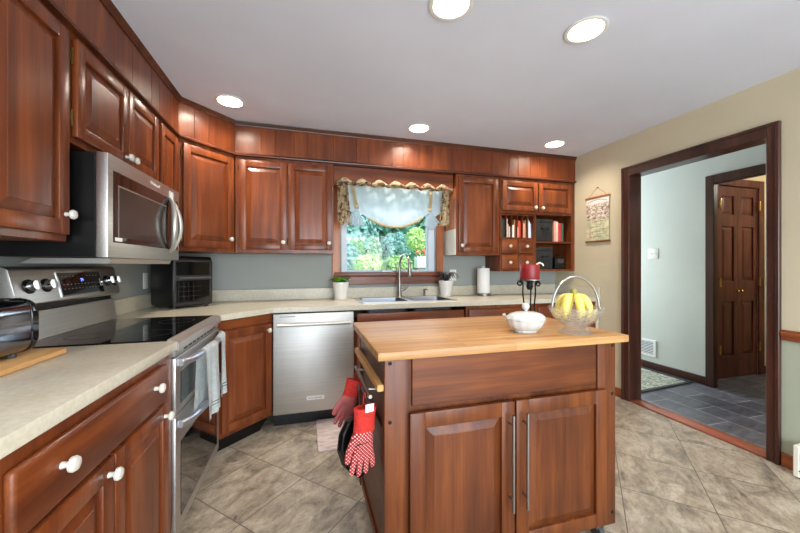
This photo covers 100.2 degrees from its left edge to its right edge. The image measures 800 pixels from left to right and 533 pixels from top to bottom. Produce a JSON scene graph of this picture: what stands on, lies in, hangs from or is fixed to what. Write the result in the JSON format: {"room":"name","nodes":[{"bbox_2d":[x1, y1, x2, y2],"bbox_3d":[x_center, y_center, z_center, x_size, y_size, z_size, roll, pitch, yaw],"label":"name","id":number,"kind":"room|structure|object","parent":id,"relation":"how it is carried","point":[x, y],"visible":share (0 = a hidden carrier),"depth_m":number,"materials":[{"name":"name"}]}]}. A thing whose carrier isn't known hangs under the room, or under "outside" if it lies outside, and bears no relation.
{"room":"kitchen","nodes":[
{"label":"kitchen","id":0,"kind":"room"},
{"bbox_2d":[0,257,150,336],"bbox_3d":[-1.308,0.027,0.146,0.100,2.408,5.790,0,0,-16],"label":"wall","id":1,"kind":"structure","parent":0,"point":[131,285],"depth_m":2.24,"materials":[{"name":"grey paint"}]},
{"bbox_2d":[0,0,77,241],"bbox_3d":[-1.316,-0.494,1.028,0.356,0.810,0.396,0,0,-16],"label":"upper cabinet","id":2,"kind":"object","parent":1,"relation":"attached to","point":[34,42],"visible":1,"depth_m":1.08,"materials":[{"name":"brown wood"}]},
{"bbox_2d":[66,26,158,180],"bbox_3d":[-1.477,-0.684,1.599,0.356,0.430,0.785,0,0,-16],"label":"upper cabinet","id":3,"kind":"object","parent":1,"relation":"attached to","point":[106,115],"visible":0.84,"depth_m":1.48,"materials":[{"name":"brown wood"}]},
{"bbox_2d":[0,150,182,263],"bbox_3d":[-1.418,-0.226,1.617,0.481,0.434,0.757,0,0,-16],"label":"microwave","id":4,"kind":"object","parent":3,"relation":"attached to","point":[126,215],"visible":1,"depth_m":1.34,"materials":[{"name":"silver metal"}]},
{"bbox_2d":[143,273,147,288],"bbox_3d":[-1.922,0.116,2.528,0.009,0.118,0.075,0,0,-16],"label":"wall outlet","id":5,"kind":"object","parent":1,"relation":"attached to","point":[145,275],"visible":1,"depth_m":2.52,"materials":[{"name":"white plastic"}]},
{"bbox_2d":[157,117,177,191],"bbox_3d":[-1.645,-0.501,2.132,0.323,0.795,0.329,0,0,-16],"label":"upper cabinet","id":6,"kind":"object","parent":1,"relation":"attached to","point":[168,141],"visible":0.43,"depth_m":2.14,"materials":[{"name":"brown wood"}]},
{"bbox_2d":[177,137,239,253],"bbox_3d":[-1.634,-0.500,2.633,0.616,0.792,0.618,0,0,-16],"label":"upper cabinet","id":7,"kind":"object","parent":1,"relation":"attached to","point":[206,175],"visible":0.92,"depth_m":2.50,"materials":[{"name":"brown wood"}]},
{"bbox_2d":[41,0,576,182],"bbox_3d":[0.245,-1.036,2.183,3.994,0.279,2.510,0,0,-16],"label":"soffit","id":8,"kind":"structure","parent":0,"point":[98,24],"depth_m":2.78,"materials":[{"name":"brown wood"}]},
{"bbox_2d":[334,166,452,192],"bbox_3d":[-0.037,-0.807,3.168,1.164,0.177,0.025,0,0,-16],"label":"trim","id":9,"kind":"structure","parent":8,"relation":"attached to","point":[352,173],"depth_m":3.14,"materials":[{"name":"brown wood"}]},
{"bbox_2d":[337,177,452,229],"bbox_3d":[-0.029,-0.557,3.071,1.088,0.444,0.114,0,0,-16],"label":"window valance","id":10,"kind":"object","parent":8,"relation":"hanging from","point":[395,204],"visible":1,"depth_m":3.08,"materials":[{"name":"white fabric"}]},
{"bbox_2d":[179,216,554,316],"bbox_3d":[-0.055,0.027,3.476,4.119,2.408,0.140,0,0,-16],"label":"wall","id":11,"kind":"structure","parent":0,"point":[229,271],"depth_m":3.15,"materials":[{"name":"grey paint"}]},
{"bbox_2d":[235,156,333,254],"bbox_3d":[-0.997,-0.500,2.952,0.790,0.792,0.344,0,0,-16],"label":"upper cabinet","id":12,"kind":"object","parent":11,"relation":"attached to","point":[282,206],"visible":1,"depth_m":2.82,"materials":[{"name":"brown wood"}]},
{"bbox_2d":[332,186,442,284],"bbox_3d":[-0.099,-0.346,3.377,1.153,1.065,0.085,0,0,-16],"label":"trim","id":13,"kind":"structure","parent":11,"relation":"attached to","point":[359,277],"depth_m":3.33,"materials":[{"name":"orange wood"}]},
{"bbox_2d":[341,213,434,271],"bbox_3d":[-0.115,-0.376,3.448,0.980,0.885,0.080,0,0,-16],"label":"window","id":14,"kind":"structure","parent":11,"relation":"in","point":[430,234],"depth_m":3.50,"materials":[{"name":"white plastic"}]},
{"bbox_2d":[450,270,455,280],"bbox_3d":[0.567,0.103,3.573,0.075,0.118,0.009,0,0,-16],"label":"wall outlet","id":15,"kind":"object","parent":11,"relation":"attached to","point":[453,271],"visible":0.59,"depth_m":3.57,"materials":[{"name":"white plastic"}]},
{"bbox_2d":[444,174,498,255],"bbox_3d":[0.745,-0.500,3.443,0.485,0.792,0.344,0,0,-16],"label":"upper cabinet","id":16,"kind":"object","parent":11,"relation":"attached to","point":[473,229],"visible":1,"depth_m":3.31,"materials":[{"name":"brown wood"}]},
{"bbox_2d":[499,177,574,270],"bbox_3d":[1.428,-0.418,3.636,0.925,0.955,0.344,0,0,-16],"label":"upper cabinet","id":17,"kind":"object","parent":11,"relation":"attached to","point":[555,201],"visible":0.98,"depth_m":3.54,"materials":[{"name":"brown wood"}]},
{"bbox_2d":[485,213,534,270],"bbox_3d":[1.180,-0.235,3.574,0.410,0.589,0.328,0,0,-16],"label":"desk organizer","id":18,"kind":"object","parent":17,"relation":"in","point":[515,251],"visible":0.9,"depth_m":3.46,"materials":[{"name":"brown wood"}]},
{"bbox_2d":[501,218,504,236],"bbox_3d":[1.025,-0.388,3.534,0.052,0.194,0.220,0,0,-16],"label":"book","id":19,"kind":"object","parent":18,"relation":"in","point":[502,219],"visible":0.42,"depth_m":3.43,"materials":[{"name":"black paper"}]},
{"bbox_2d":[507,224,509,236],"bbox_3d":[1.086,-0.385,3.551,0.052,0.190,0.220,0,0,-16],"label":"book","id":20,"kind":"object","parent":18,"relation":"in","point":[508,226],"visible":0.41,"depth_m":3.45,"materials":[{"name":"beige paper"}]},
{"bbox_2d":[512,220,514,236],"bbox_3d":[1.147,-0.383,3.568,0.052,0.184,0.220,0,0,-16],"label":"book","id":21,"kind":"object","parent":18,"relation":"in","point":[513,221],"visible":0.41,"depth_m":3.47,"materials":[{"name":"white paper"}]},
{"bbox_2d":[518,220,520,237],"bbox_3d":[1.208,-0.380,3.586,0.052,0.180,0.220,0,0,-16],"label":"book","id":22,"kind":"object","parent":18,"relation":"in","point":[519,222],"visible":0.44,"depth_m":3.49,"materials":[{"name":"red paper"}]},
{"bbox_2d":[523,220,525,237],"bbox_3d":[1.270,-0.383,3.603,0.052,0.184,0.220,0,0,-16],"label":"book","id":23,"kind":"object","parent":18,"relation":"in","point":[524,221],"visible":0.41,"depth_m":3.50,"materials":[{"name":"paper"}]},
{"bbox_2d":[528,220,530,237],"bbox_3d":[1.331,-0.385,3.620,0.052,0.190,0.220,0,0,-16],"label":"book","id":24,"kind":"object","parent":18,"relation":"in","point":[529,224],"visible":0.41,"depth_m":3.52,"materials":[{"name":"white paper"}]},
{"bbox_2d":[536,219,552,241],"bbox_3d":[1.505,-0.375,3.661,0.214,0.237,0.260,0,0,-16],"label":"storage bin","id":25,"kind":"object","parent":17,"relation":"on","point":[543,226],"visible":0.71,"depth_m":3.55,"materials":[{"name":"black fabric"}]},
{"bbox_2d":[536,247,552,268],"bbox_3d":[1.505,-0.078,3.661,0.214,0.237,0.260,0,0,-16],"label":"storage bin","id":26,"kind":"object","parent":17,"relation":"in","point":[543,254],"visible":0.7,"depth_m":3.55,"materials":[{"name":"black fabric"}]},
{"bbox_2d":[552,221,555,241],"bbox_3d":[1.647,-0.367,3.682,0.028,0.222,0.172,0,0,-16],"label":"book","id":27,"kind":"object","parent":17,"relation":"on","point":[554,222],"visible":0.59,"depth_m":3.60,"materials":[{"name":"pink paper"}]},
{"bbox_2d":[556,222,557,241],"bbox_3d":[1.673,-0.364,3.689,0.022,0.215,0.172,0,0,-16],"label":"book","id":28,"kind":"object","parent":17,"relation":"on","point":[556,222],"visible":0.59,"depth_m":3.60,"materials":[{"name":"white paper"}]},
{"bbox_2d":[552,255,564,268],"bbox_3d":[1.727,-0.040,3.688,0.135,0.161,0.124,0,0,-16],"label":"radio","id":29,"kind":"object","parent":17,"relation":"in","point":[557,262],"visible":0.87,"depth_m":3.63,"materials":[{"name":"black plastic"}]},
{"bbox_2d":[558,223,560,241],"bbox_3d":[1.702,-0.356,3.698,0.036,0.200,0.172,0,0,-16],"label":"book","id":30,"kind":"object","parent":17,"relation":"on","point":[559,224],"visible":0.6,"depth_m":3.61,"materials":[{"name":"red paper"}]},
{"bbox_2d":[561,223,562,241],"bbox_3d":[1.736,-0.356,3.707,0.030,0.200,0.172,0,0,-16],"label":"book","id":31,"kind":"object","parent":17,"relation":"on","point":[561,223],"visible":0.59,"depth_m":3.62,"materials":[{"name":"green paper"}]},
{"bbox_2d":[111,0,799,156],"bbox_3d":[0.675,-1.302,0.705,4.219,0.250,5.790,0,0,-16],"label":"ceiling","id":32,"kind":"structure","parent":0,"point":[504,74],"depth_m":1.92,"materials":[{"name":"paint"}]},
{"bbox_2d":[214,94,244,107],"bbox_3d":[-1.215,-1.206,2.391,0.198,0.074,0.198,0,0,-16],"label":"ceiling light","id":33,"kind":"object","parent":32,"relation":"attached to","point":[226,100],"visible":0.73,"depth_m":2.44,"materials":[{"name":"white plastic"}]},
{"bbox_2d":[408,123,430,132],"bbox_3d":[0.163,-1.206,2.861,0.198,0.074,0.198,0,0,-16],"label":"ceiling light","id":34,"kind":"object","parent":32,"relation":"attached to","point":[419,127],"visible":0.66,"depth_m":2.92,"materials":[{"name":"white plastic"}]},
{"bbox_2d":[429,0,472,20],"bbox_3d":[0.230,-1.206,1.504,0.198,0.074,0.198,0,0,-16],"label":"ceiling light","id":35,"kind":"object","parent":32,"relation":"attached to","point":[444,10],"visible":1,"depth_m":1.56,"materials":[{"name":"white plastic"}]},
{"bbox_2d":[543,140,565,147],"bbox_3d":[1.496,-1.206,3.237,0.198,0.074,0.198,0,0,-16],"label":"ceiling light","id":36,"kind":"object","parent":32,"relation":"attached to","point":[553,144],"visible":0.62,"depth_m":3.29,"materials":[{"name":"white plastic"}]},
{"bbox_2d":[564,16,608,43],"bbox_3d":[0.929,-1.206,1.670,0.198,0.074,0.198,0,0,-16],"label":"ceiling light","id":37,"kind":"object","parent":32,"relation":"attached to","point":[587,29],"visible":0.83,"depth_m":1.71,"materials":[{"name":"white plastic"}]},
{"bbox_2d":[178,366,799,532],"bbox_3d":[1.999,1.261,1.810,7.369,0.060,7.200,0,0,-16],"label":"floor","id":38,"kind":"structure","parent":0,"point":[672,476],"depth_m":1.92,"materials":[{"name":"tile"}]},
{"bbox_2d":[0,354,174,532],"bbox_3d":[-1.121,0.794,0.928,0.678,0.874,0.815,0,0,-16],"label":"base cabinet","id":39,"kind":"object","parent":38,"relation":"on","point":[105,467],"visible":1,"depth_m":0.89,"materials":[{"name":"brown wood"}]},
{"bbox_2d":[0,341,176,458],"bbox_3d":[-1.137,0.286,0.923,0.646,0.138,0.829,0,0,-16],"label":"countertop","id":40,"kind":"structure","parent":39,"relation":"on","point":[34,399],"depth_m":0.91,"materials":[{"name":"beige stone"}]},
{"bbox_2d":[0,347,65,376],"bbox_3d":[-1.295,0.307,0.979,0.298,0.018,0.427,0,0,-16],"label":"cutting board","id":41,"kind":"object","parent":40,"relation":"on","point":[30,357],"visible":0.92,"depth_m":1.07,"materials":[{"name":"brown wood"}]},
{"bbox_2d":[0,298,38,358],"bbox_3d":[-1.256,0.203,0.908,0.181,0.191,0.420,0,0,-16],"label":"toaster","id":42,"kind":"object","parent":41,"relation":"on","point":[19,317],"visible":1,"depth_m":1.06,"materials":[{"name":"silver metal"}]},
{"bbox_2d":[0,266,223,532],"bbox_3d":[-1.322,0.618,1.703,0.710,1.226,0.761,0,0,-16],"label":"range","id":43,"kind":"object","parent":38,"relation":"on","point":[74,299],"visible":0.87,"depth_m":1.56,"materials":[{"name":"silver metal"}]},
{"bbox_2d":[31,315,211,348],"bbox_3d":[-1.328,0.325,1.688,0.518,0.022,0.727,0,0,-16],"label":"cooktop","id":44,"kind":"object","parent":43,"relation":"in","point":[152,329],"depth_m":1.57,"materials":[{"name":"black glass"}]},
{"bbox_2d":[194,340,220,419],"bbox_3d":[-0.958,0.578,1.676,0.061,0.357,0.238,0,0,-13],"label":"dish towel","id":45,"kind":"object","parent":43,"relation":"hanging from","point":[207,366],"visible":0.91,"depth_m":1.69,"materials":[{"name":"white fabric"}]},
{"bbox_2d":[214,331,226,395],"bbox_3d":[-1.038,0.568,1.933,0.070,0.337,0.228,0,0,-22],"label":"dish towel","id":46,"kind":"object","parent":43,"relation":"hanging from","point":[221,334],"visible":0.64,"depth_m":1.92,"materials":[{"name":"white fabric"}]},
{"bbox_2d":[217,313,273,451],"bbox_3d":[-1.443,0.794,2.534,0.929,0.874,0.914,0,0,-16],"label":"base cabinet","id":47,"kind":"object","parent":38,"relation":"on","point":[247,403],"visible":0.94,"depth_m":2.32,"materials":[{"name":"brown wood"}]},
{"bbox_2d":[101,284,599,322],"bbox_3d":[0.031,0.286,2.942,3.990,0.138,0.930,0,0,-16],"label":"countertop","id":48,"kind":"structure","parent":47,"relation":"on","point":[227,304],"depth_m":2.98,"materials":[{"name":"beige stone"}]},
{"bbox_2d":[151,256,211,308],"bbox_3d":[-1.669,0.124,2.579,0.348,0.385,0.300,0,0,29],"label":"countertop oven","id":49,"kind":"object","parent":48,"relation":"on","point":[186,281],"visible":0.96,"depth_m":2.47,"materials":[{"name":"black metal"}]},
{"bbox_2d":[329,277,353,299],"bbox_3d":[-0.548,0.210,3.119,0.242,0.213,0.217,0,0,-16],"label":"potted plant","id":50,"kind":"object","parent":48,"relation":"on","point":[340,286],"visible":0.99,"depth_m":3.06,"materials":[{"name":"green plant"}]},
{"bbox_2d":[397,253,411,296],"bbox_3d":[0.056,0.097,3.235,0.132,0.428,0.231,0,0,-16],"label":"faucet","id":51,"kind":"object","parent":48,"relation":"on","point":[409,272],"visible":1,"depth_m":3.29,"materials":[{"name":"silver metal"}]},
{"bbox_2d":[354,296,456,312],"bbox_3d":[0.043,0.399,3.119,0.885,0.176,0.450,0,0,-16],"label":"sink","id":52,"kind":"object","parent":48,"relation":"in","point":[406,298],"visible":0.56,"depth_m":3.06,"materials":[{"name":"silver metal"}]},
{"bbox_2d":[433,272,458,296],"bbox_3d":[0.486,0.190,3.442,0.254,0.253,0.297,0,0,-16],"label":"potted plant","id":53,"kind":"object","parent":48,"relation":"on","point":[445,285],"visible":0.99,"depth_m":3.38,"materials":[{"name":"white ceramic"}]},
{"bbox_2d":[476,266,490,295],"bbox_3d":[0.878,0.161,3.520,0.150,0.311,0.150,0,0,-16],"label":"paper towel holder","id":54,"kind":"object","parent":48,"relation":"on","point":[483,274],"visible":0.99,"depth_m":3.46,"materials":[{"name":"white paper"}]},
{"bbox_2d":[273,310,353,425],"bbox_3d":[-0.729,0.797,2.828,0.602,0.868,0.640,0,0,-16],"label":"dishwasher","id":55,"kind":"object","parent":38,"relation":"on","point":[313,352],"visible":0.97,"depth_m":2.57,"materials":[{"name":"silver metal"}]},
{"bbox_2d":[316,418,344,451],"bbox_3d":[-0.168,1.226,2.545,0.902,0.009,0.466,0,0,-16],"label":"floor mat","id":56,"kind":"object","parent":38,"relation":"on","point":[328,432],"visible":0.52,"depth_m":2.42,"materials":[{"name":"beige fabric"}]},
{"bbox_2d":[354,309,463,406],"bbox_3d":[0.027,0.809,3.101,0.985,0.845,0.619,0,0,-16],"label":"base cabinet","id":57,"kind":"object","parent":38,"relation":"on","point":[437,314],"visible":0.12,"depth_m":2.77,"materials":[{"name":"brown wood"}]},
{"bbox_2d":[353,315,628,532],"bbox_3d":[0.370,0.769,1.618,1.160,0.924,0.687,0,0,-16],"label":"kitchen island","id":58,"kind":"object","parent":38,"relation":"on","point":[482,425],"visible":0.98,"depth_m":1.33,"materials":[{"name":"brown wood"}]},
{"bbox_2d":[332,370,361,426],"bbox_3d":[-0.220,0.569,1.420,0.138,0.234,0.039,0,0,-24],"label":"glove","id":59,"kind":"object","parent":58,"relation":"hanging from","point":[346,403],"visible":0.82,"depth_m":1.41,"materials":[{"name":"red fabric"}]},
{"bbox_2d":[337,383,369,477],"bbox_3d":[-0.182,0.660,1.321,0.032,0.380,0.175,0,0,39],"label":"frying pan","id":60,"kind":"object","parent":58,"relation":"hanging from","point":[345,434],"visible":0.44,"depth_m":1.27,"materials":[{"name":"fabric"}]},
{"bbox_2d":[344,393,376,476],"bbox_3d":[-0.140,0.616,1.214,0.130,0.294,0.049,0,0,-36],"label":"glove","id":61,"kind":"object","parent":58,"relation":"hanging from","point":[360,445],"visible":1,"depth_m":1.20,"materials":[{"name":"red fabric"}]},
{"bbox_2d":[353,315,628,361],"bbox_3d":[0.379,0.322,1.637,1.132,0.032,0.654,0,0,-16],"label":"island countertop","id":62,"kind":"structure","parent":58,"relation":"on","point":[421,338],"depth_m":1.43,"materials":[{"name":"brown wood"}]},
{"bbox_2d":[506,303,545,332],"bbox_3d":[0.579,0.239,1.540,0.184,0.134,0.132,0,0,-6],"label":"covered dish","id":63,"kind":"object","parent":62,"relation":"on","point":[525,321],"visible":1,"depth_m":1.50,"materials":[{"name":"ceramic"}]},
{"bbox_2d":[506,319,545,332],"bbox_3d":[0.579,0.277,1.540,0.181,0.057,0.130,0,0,-6],"label":"bowl","id":64,"kind":"object","parent":63,"relation":"on","point":[519,325],"depth_m":1.49,"materials":[{"name":"ceramic"}]},
{"bbox_2d":[516,279,542,311],"bbox_3d":[0.753,0.193,1.942,0.148,0.225,0.148,0,0,-16],"label":"candle stand","id":65,"kind":"object","parent":62,"relation":"on","point":[529,285],"visible":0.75,"depth_m":1.93,"materials":[{"name":"metal"}]},
{"bbox_2d":[520,262,543,279],"bbox_3d":[0.756,0.030,1.944,0.116,0.100,0.109,0,0,-34],"label":"candle","id":66,"kind":"object","parent":65,"relation":"on","point":[530,271],"visible":0.99,"depth_m":1.90,"materials":[{"name":"red wax"}]},
{"bbox_2d":[548,276,604,335],"bbox_3d":[0.798,0.176,1.518,0.238,0.259,0.202,0,0,-2],"label":"basket","id":67,"kind":"object","parent":62,"relation":"on","point":[576,321],"visible":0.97,"depth_m":1.47,"materials":[{"name":"white"}]},
{"bbox_2d":[555,288,592,308],"bbox_3d":[0.792,0.173,1.521,0.161,0.137,0.138,0,0,-16],"label":"banana bunch","id":68,"kind":"object","parent":67,"relation":"in","point":[582,301],"visible":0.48,"depth_m":1.49,"materials":[{"name":"yellow food"}]},
{"bbox_2d":[451,304,533,316],"bbox_3d":[0.854,0.794,3.317,0.720,0.874,0.652,0,0,-16],"label":"base cabinet","id":69,"kind":"object","parent":38,"relation":"on","point":[483,310],"visible":0.16,"depth_m":3.02,"materials":[{"name":"brown wood"}]},
{"bbox_2d":[535,301,594,327],"bbox_3d":[1.543,0.794,3.511,0.707,0.874,0.652,0,0,-16],"label":"base cabinet","id":70,"kind":"object","parent":38,"relation":"on","point":[542,308],"visible":0.09,"depth_m":3.17,"materials":[{"name":"brown wood"}]},
{"bbox_2d":[595,301,597,327],"bbox_3d":[1.971,0.794,3.357,0.032,0.874,0.024,0,0,-16],"label":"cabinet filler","id":71,"kind":"object","parent":38,"relation":"on","point":[596,322],"visible":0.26,"depth_m":3.35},
{"bbox_2d":[641,367,693,392],"bbox_3d":[2.432,1.226,4.105,0.940,0.010,1.658,0,0,-16],"label":"rug","id":72,"kind":"object","parent":38,"relation":"on","point":[651,380],"visible":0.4,"depth_m":3.52,"materials":[{"name":"beige fabric"}]},
{"bbox_2d":[793,443,799,477],"bbox_3d":[2.460,1.136,1.474,0.082,0.190,1.003,0,0,-16],"label":"baseboard heater","id":73,"kind":"object","parent":38,"relation":"on","point":[796,448],"visible":1,"depth_m":1.93,"materials":[{"name":"beige metal"}]},
{"bbox_2d":[548,304,604,335],"bbox_3d":[0.798,0.246,1.518,0.238,0.118,0.202,0,0,-2],"label":"bowl","id":74,"kind":"object","parent":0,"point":[576,321],"depth_m":1.46,"materials":[{"name":"clear glass"}]},
{"bbox_2d":[555,68,799,455],"bbox_3d":[2.636,0.027,1.257,0.144,2.408,5.590,0,0,-16],"label":"wall","id":75,"kind":"structure","parent":0,"point":[777,98],"depth_m":2.49,"materials":[{"name":"beige paint"}]},
{"bbox_2d":[587,195,608,240],"bbox_3d":[1.980,-0.466,3.353,0.002,0.435,0.268,0,0,-16],"label":"print","id":76,"kind":"object","parent":75,"relation":"on","point":[598,206],"depth_m":3.34},
{"bbox_2d":[630,399,765,458],"bbox_3d":[2.260,1.224,2.586,0.125,0.014,0.934,0,0,-16],"label":"trim","id":77,"kind":"structure","parent":75,"relation":"attached to","point":[735,441],"depth_m":2.50,"materials":[{"name":"brown wood"}]},
{"bbox_2d":[621,120,781,464],"bbox_3d":[2.257,0.169,2.590,0.154,2.125,1.071,0,0,-16],"label":"trim","id":78,"kind":"structure","parent":75,"relation":"attached to","point":[769,134],"depth_m":2.40,"materials":[{"name":"brown wood"}]},
{"bbox_2d":[615,387,792,469],"bbox_3d":[2.663,1.189,0.938,0.015,0.085,4.960,0,0,-16],"label":"baseboard","id":79,"kind":"structure","parent":75,"relation":"attached to","point":[786,459],"depth_m":2.04,"materials":[{"name":"brown wood"}]},
{"bbox_2d":[780,330,799,342],"bbox_3d":[2.834,0.425,0.302,0.030,0.063,3.643,0,0,-16],"label":"trim","id":80,"kind":"structure","parent":75,"relation":"attached to","point":[794,336],"depth_m":2.01,"materials":[{"name":"brown wood"}]},
{"bbox_2d":[641,144,765,375],"bbox_3d":[3.279,0.027,3.054,0.030,2.408,5.300,0,0,-16],"label":"wall","id":81,"kind":"structure","parent":0,"point":[672,200],"depth_m":3.71,"materials":[{"name":"paint"}]},
{"bbox_2d":[641,338,655,357],"bbox_3d":[2.979,0.986,4.040,0.012,0.200,0.230,0,0,-16],"label":"air vent","id":82,"kind":"object","parent":81,"relation":"in","point":[648,347],"visible":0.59,"depth_m":4.01,"materials":[{"name":"white plastic"}]},
{"bbox_2d":[648,249,657,258],"bbox_3d":[2.999,-0.139,3.963,0.014,0.118,0.118,0,0,-16],"label":"light switch","id":83,"kind":"object","parent":81,"relation":"attached to","point":[652,253],"visible":1,"depth_m":3.96,"materials":[{"name":"white plastic"}]},
{"bbox_2d":[641,359,704,384],"bbox_3d":[2.842,1.189,4.520,0.016,0.085,2.242,0,0,-16],"label":"baseboard","id":84,"kind":"structure","parent":81,"relation":"attached to","point":[693,377],"depth_m":3.72,"materials":[{"name":"brown wood"}]},
{"bbox_2d":[705,163,765,387],"bbox_3d":[3.306,0.159,2.925,0.052,2.145,1.077,0,0,-16],"label":"trim","id":85,"kind":"structure","parent":81,"relation":"attached to","point":[712,181],"depth_m":3.38,"materials":[{"name":"wood"}]},
{"bbox_2d":[719,175,765,373],"bbox_3d":[4.155,0.027,3.873,2.099,2.408,0.100,0,0,-16],"label":"wall","id":86,"kind":"structure","parent":0,"point":[759,178],"depth_m":3.83,"materials":[{"name":"beige paint"}]},
{"bbox_2d":[718,179,763,379],"bbox_3d":[3.750,0.139,3.706,0.810,2.185,0.062,0,0,-16],"label":"door","id":87,"kind":"structure","parent":86,"relation":"in","point":[737,207],"depth_m":3.72,"materials":[{"name":"brown wood"}]},
{"label":"outside","id":88,"kind":"structure","parent":0,"visible":0},
{"bbox_3d":[-4.186,1.831,24.062,55.000,0.300,41.410,0,0,-16],"label":"ground","id":89,"kind":"structure","parent":88,"visible":0},
{"bbox_2d":[347,241,359,269],"bbox_3d":[-1.160,0.561,7.470,0.603,2.242,0.527,0,0,-34],"label":"shrub","id":90,"kind":"object","parent":89,"relation":"on","point":[352,253],"visible":0.41,"depth_m":7.34,"materials":[{"name":"green plant"}]},
{"bbox_2d":[347,239,366,255],"bbox_3d":[-1.427,0.405,10.518,0.785,2.555,0.646,0,0,-16],"label":"shrub","id":91,"kind":"object","parent":89,"relation":"on","point":[362,250],"visible":0.37,"depth_m":10.40,"materials":[{"name":"green plant"}]},
{"bbox_2d":[347,211,382,255],"bbox_3d":[-2.176,-0.826,13.402,2.887,5.018,2.514,0,0,-42],"label":"tree","id":92,"kind":"object","parent":89,"relation":"on","point":[352,231],"visible":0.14,"depth_m":12.85,"materials":[{"name":"blue plant"}]},
{"bbox_2d":[353,253,382,269],"bbox_3d":[-0.662,0.712,7.075,0.664,1.941,0.572,0,0,-16],"label":"feathery shrub","id":93,"kind":"object","parent":89,"relation":"on","point":[370,262],"visible":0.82,"depth_m":6.93,"materials":[{"name":"green plant"}]},
{"bbox_2d":[367,236,381,259],"bbox_3d":[-0.673,0.452,8.738,0.402,2.460,0.364,0,0,-16],"label":"shrub","id":94,"kind":"object","parent":89,"relation":"on","point":[373,247],"visible":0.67,"depth_m":8.67,"materials":[{"name":"green plant"}]},
{"bbox_2d":[361,220,401,269],"bbox_3d":[-1.021,-1.806,17.355,3.584,6.979,3.118,0,0,-42],"label":"tree","id":95,"kind":"object","parent":89,"relation":"on","point":[381,233],"visible":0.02,"depth_m":16.42,"materials":[{"name":"green plant"}]},
{"bbox_2d":[381,247,390,261],"bbox_3d":[-0.351,0.605,8.424,0.250,2.154,0.218,0,0,13],"label":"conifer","id":96,"kind":"object","parent":89,"relation":"on","point":[385,254],"visible":0.4,"depth_m":8.38,"materials":[{"name":"green plant"}]},
{"bbox_2d":[380,232,412,258],"bbox_3d":[-0.094,0.314,10.363,1.018,2.736,0.922,0,0,13],"label":"round shrub","id":97,"kind":"object","parent":89,"relation":"on","point":[393,244],"visible":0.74,"depth_m":10.14,"materials":[{"name":"blue plant"}]},
{"bbox_2d":[381,254,412,269],"bbox_3d":[-0.052,0.739,6.114,0.590,1.887,0.489,0,0,-42],"label":"leafy shrub","id":98,"kind":"object","parent":89,"relation":"on","point":[389,263],"visible":0.56,"depth_m":5.98,"materials":[{"name":"green plant"}]},
{"bbox_2d":[381,215,425,269],"bbox_3d":[0.612,-1.142,14.155,2.978,5.651,2.567,0,0,-16],"label":"tree","id":99,"kind":"object","parent":89,"relation":"on","point":[419,224],"visible":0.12,"depth_m":13.48,"materials":[{"name":"teal plant"}]},
{"bbox_2d":[405,227,425,269],"bbox_3d":[0.467,0.290,9.493,0.650,2.783,0.560,0,0,-16],"label":"shrub","id":100,"kind":"object","parent":89,"relation":"on","point":[416,240],"visible":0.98,"depth_m":9.36,"materials":[{"name":"green plant"}]},
{"bbox_2d":[414,248,425,269],"bbox_3d":[0.379,0.694,5.679,0.254,1.975,0.276,0,0,-16],"label":"planter","id":101,"kind":"object","parent":89,"relation":"on","point":[420,259],"visible":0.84,"depth_m":5.63,"materials":[{"name":"white ceramic"}]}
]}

